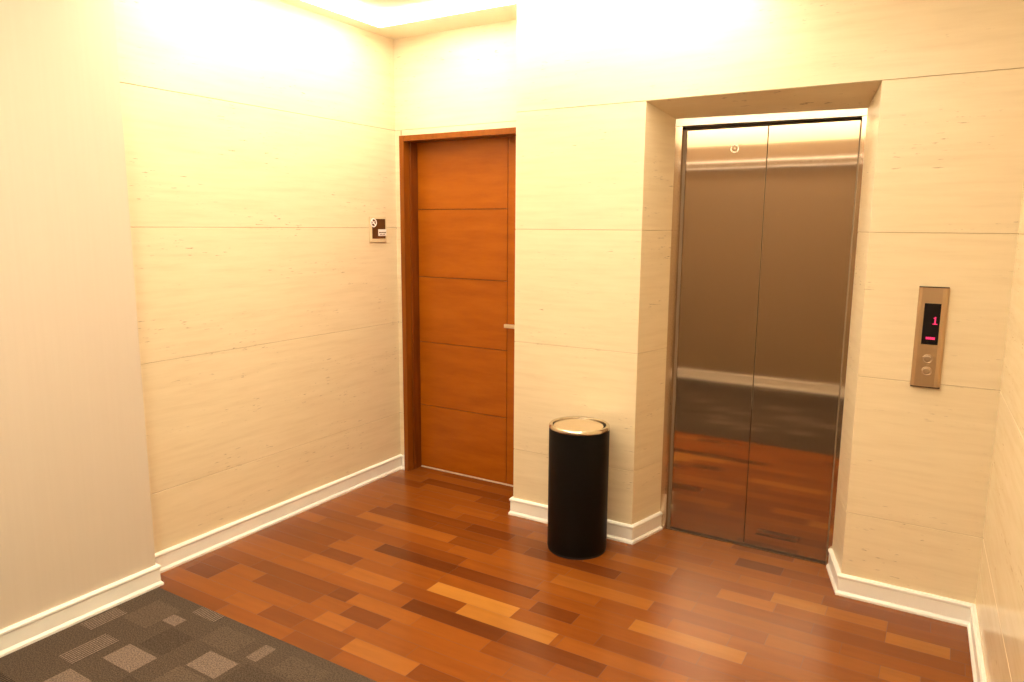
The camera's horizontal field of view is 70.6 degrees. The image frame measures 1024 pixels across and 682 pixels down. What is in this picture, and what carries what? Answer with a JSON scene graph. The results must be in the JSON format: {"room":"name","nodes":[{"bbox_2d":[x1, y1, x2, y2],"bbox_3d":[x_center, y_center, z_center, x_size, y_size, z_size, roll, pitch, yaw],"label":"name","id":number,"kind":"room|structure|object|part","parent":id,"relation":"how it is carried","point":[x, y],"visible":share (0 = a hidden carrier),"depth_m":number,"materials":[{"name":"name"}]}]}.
{"room":"elevator lobby","nodes":[
{"label":"elevator lobby","id":0,"kind":"room"},
{"bbox_2d":[0,0,155,629],"bbox_3d":[-2.223,-0.124,2.209,0.250,2.712,2.076,6,10,31],"label":"wall","id":1,"kind":"structure","parent":0,"point":[76,512],"depth_m":2.79,"materials":[{"name":"beige paint"}]},
{"bbox_2d":[0,587,376,681],"bbox_3d":[-0.741,1.381,1.525,3.244,0.034,2.068,6,10,31],"label":"carpet","id":2,"kind":"structure","parent":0,"point":[158,634],"depth_m":2.72,"materials":[{"name":"grey carpet"}]},
{"bbox_2d":[113,0,400,552],"bbox_3d":[-1.204,-0.375,3.840,0.003,2.712,1.819,6,10,31],"label":"wall","id":3,"kind":"structure","parent":0,"point":[259,135],"depth_m":3.67,"materials":[{"name":"paint"}]},
{"bbox_2d":[0,454,401,657],"bbox_3d":[-1.693,1.057,3.137,0.129,0.097,3.887,6,10,31],"label":"baseboard","id":4,"kind":"structure","parent":3,"relation":"attached to","point":[169,558],"depth_m":3.38,"materials":[{"name":"white paint"}]},
{"bbox_2d":[369,217,386,241],"bbox_3d":[-0.816,-0.680,4.414,0.019,0.152,0.150,6,10,31],"label":"wall sign","id":5,"kind":"object","parent":3,"relation":"attached to","point":[377,225],"visible":1,"depth_m":4.41,"materials":[{"name":"beige plastic"}]},
{"bbox_3d":[-0.813,-0.685,4.416,0.003,0.118,0.117,6,10,31],"label":"brown panel","id":6,"kind":"part","parent":5,"relation":"part of","materials":[{"name":"brown plastic"}]},
{"bbox_2d":[278,0,516,38],"bbox_3d":[-0.304,-1.506,1.968,3.653,0.120,4.220,6,10,31],"label":"ceiling","id":7,"kind":"structure","parent":0,"point":[505,12],"depth_m":3.92,"materials":[{"name":"beige paint"}]},
{"bbox_2d":[303,0,380,21],"bbox_3d":[-1.042,-1.668,3.429,0.128,0.026,1.107,6,10,31],"label":"recessed light","id":8,"kind":"object","parent":7,"relation":"in","point":[344,7],"visible":1,"depth_m":3.72,"materials":[{"name":"white paint"}]},
{"bbox_3d":[-1.041,-1.679,3.427,0.128,0.004,1.107,6,10,31],"label":"mounting plate","id":9,"kind":"part","parent":8,"relation":"part of","materials":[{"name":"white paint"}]},
{"bbox_2d":[365,0,530,26],"bbox_3d":[0.047,-1.671,3.497,1.918,0.026,0.128,6,10,31],"label":"recessed light","id":10,"kind":"object","parent":7,"relation":"in","point":[454,6],"visible":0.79,"depth_m":3.73,"materials":[{"name":"white paint"}]},
{"bbox_3d":[0.047,-1.682,3.495,1.918,0.004,0.128,6,10,31],"label":"mounting plate","id":11,"kind":"part","parent":10,"relation":"part of","materials":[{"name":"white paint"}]},
{"bbox_2d":[393,19,516,454],"bbox_3d":[-0.278,-0.447,4.339,1.055,2.712,0.003,6,10,31],"label":"wall","id":12,"kind":"structure","parent":0,"point":[462,79],"depth_m":4.22,"materials":[{"name":"paint"}]},
{"bbox_2d":[401,455,404,469],"bbox_3d":[-0.716,0.803,4.787,0.025,0.097,0.020,6,10,31],"label":"baseboard","id":13,"kind":"structure","parent":12,"relation":"attached to","point":[403,462],"depth_m":4.79,"materials":[{"name":"white paint"}]},
{"bbox_2d":[399,127,515,486],"bbox_3d":[-0.235,-0.172,4.434,0.990,2.140,0.173,6,10,31],"label":"door","id":14,"kind":"structure","parent":12,"relation":"in","point":[458,189],"depth_m":4.52,"materials":[{"name":"brown wood"}]},
{"bbox_3d":[0.028,-0.083,4.265,0.172,0.023,0.016,6,10,31],"label":"handle","id":15,"kind":"part","parent":14,"relation":"part of","materials":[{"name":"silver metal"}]},
{"bbox_2d":[159,466,972,681],"bbox_3d":[0.235,1.113,3.276,3.392,0.030,1.972,6,10,31],"label":"floor","id":16,"kind":"structure","parent":0,"point":[421,574],"depth_m":3.11,"materials":[{"name":"brown wood"}]},
{"bbox_2d":[547,416,609,559],"bbox_3d":[0.328,0.722,3.598,0.300,0.643,0.300,6,10,31],"label":"trash can","id":17,"kind":"object","parent":16,"relation":"on","point":[578,468],"visible":1,"depth_m":3.48,"materials":[{"name":"black metal"}]},
{"bbox_3d":[0.325,0.412,3.539,0.245,0.014,0.245,6,11,31],"label":"swing lid","id":18,"kind":"part","parent":17,"relation":"part of","materials":[{"name":"metal"}]},
{"bbox_2d":[513,0,1023,603],"bbox_3d":[1.080,-0.306,3.504,2.187,2.712,0.500,6,10,31],"label":"wall","id":19,"kind":"structure","parent":0,"point":[603,86],"depth_m":3.08,"materials":[{"name":"paint"}]},
{"bbox_2d":[508,497,662,544],"bbox_3d":[0.393,0.942,3.957,0.805,0.097,0.268,6,10,31],"label":"baseboard","id":20,"kind":"structure","parent":19,"relation":"attached to","point":[640,530],"depth_m":3.80,"materials":[{"name":"white paint"}]},
{"bbox_2d":[660,108,867,564],"bbox_3d":[1.187,-0.014,3.539,0.861,2.126,0.096,6,10,31],"label":"door","id":21,"kind":"structure","parent":19,"relation":"in","point":[765,209],"depth_m":3.51,"materials":[{"name":"metal"}]},
{"bbox_3d":[1.028,-0.003,3.639,0.386,2.060,0.025,6,10,31],"label":"door panel","id":22,"kind":"part","parent":21,"relation":"part of","materials":[{"name":"metal"}]},
{"bbox_3d":[1.181,1.037,3.692,0.800,0.003,0.042,6,10,31],"label":"sill","id":23,"kind":"part","parent":21,"relation":"part of","materials":[{"name":"brown wood"}]},
{"bbox_3d":[1.362,0.031,3.439,0.388,2.060,0.025,6,10,31],"label":"door panel","id":24,"kind":"part","parent":21,"relation":"part of","materials":[{"name":"metal"}]},
{"bbox_2d":[826,548,972,626],"bbox_3d":[1.601,1.081,3.131,0.223,0.097,0.637,-6,11,-35],"label":"baseboard","id":25,"kind":"structure","parent":19,"relation":"attached to","point":[941,608],"depth_m":3.07,"materials":[{"name":"white paint"}]},
{"bbox_2d":[910,286,949,388],"bbox_3d":[1.663,-0.014,2.881,0.106,0.404,0.023,6,10,31],"label":"panel","id":26,"kind":"object","parent":19,"relation":"attached to","point":[932,308],"visible":1,"depth_m":2.87,"materials":[{"name":"metal"}]},
{"bbox_2d":[975,185,1023,681],"bbox_3d":[1.003,0.063,1.170,0.003,2.712,3.622,5,10,29],"label":"wall","id":27,"kind":"structure","parent":0,"point":[999,604],"depth_m":2.39,"materials":[{"name":"paint"}]},
{"bbox_2d":[967,604,986,681],"bbox_3d":[0.984,1.354,1.380,0.021,0.097,3.622,5,10,29],"label":"baseboard","id":28,"kind":"structure","parent":27,"relation":"attached to","point":[977,662],"depth_m":2.68,"materials":[{"name":"white paint"}]}
]}

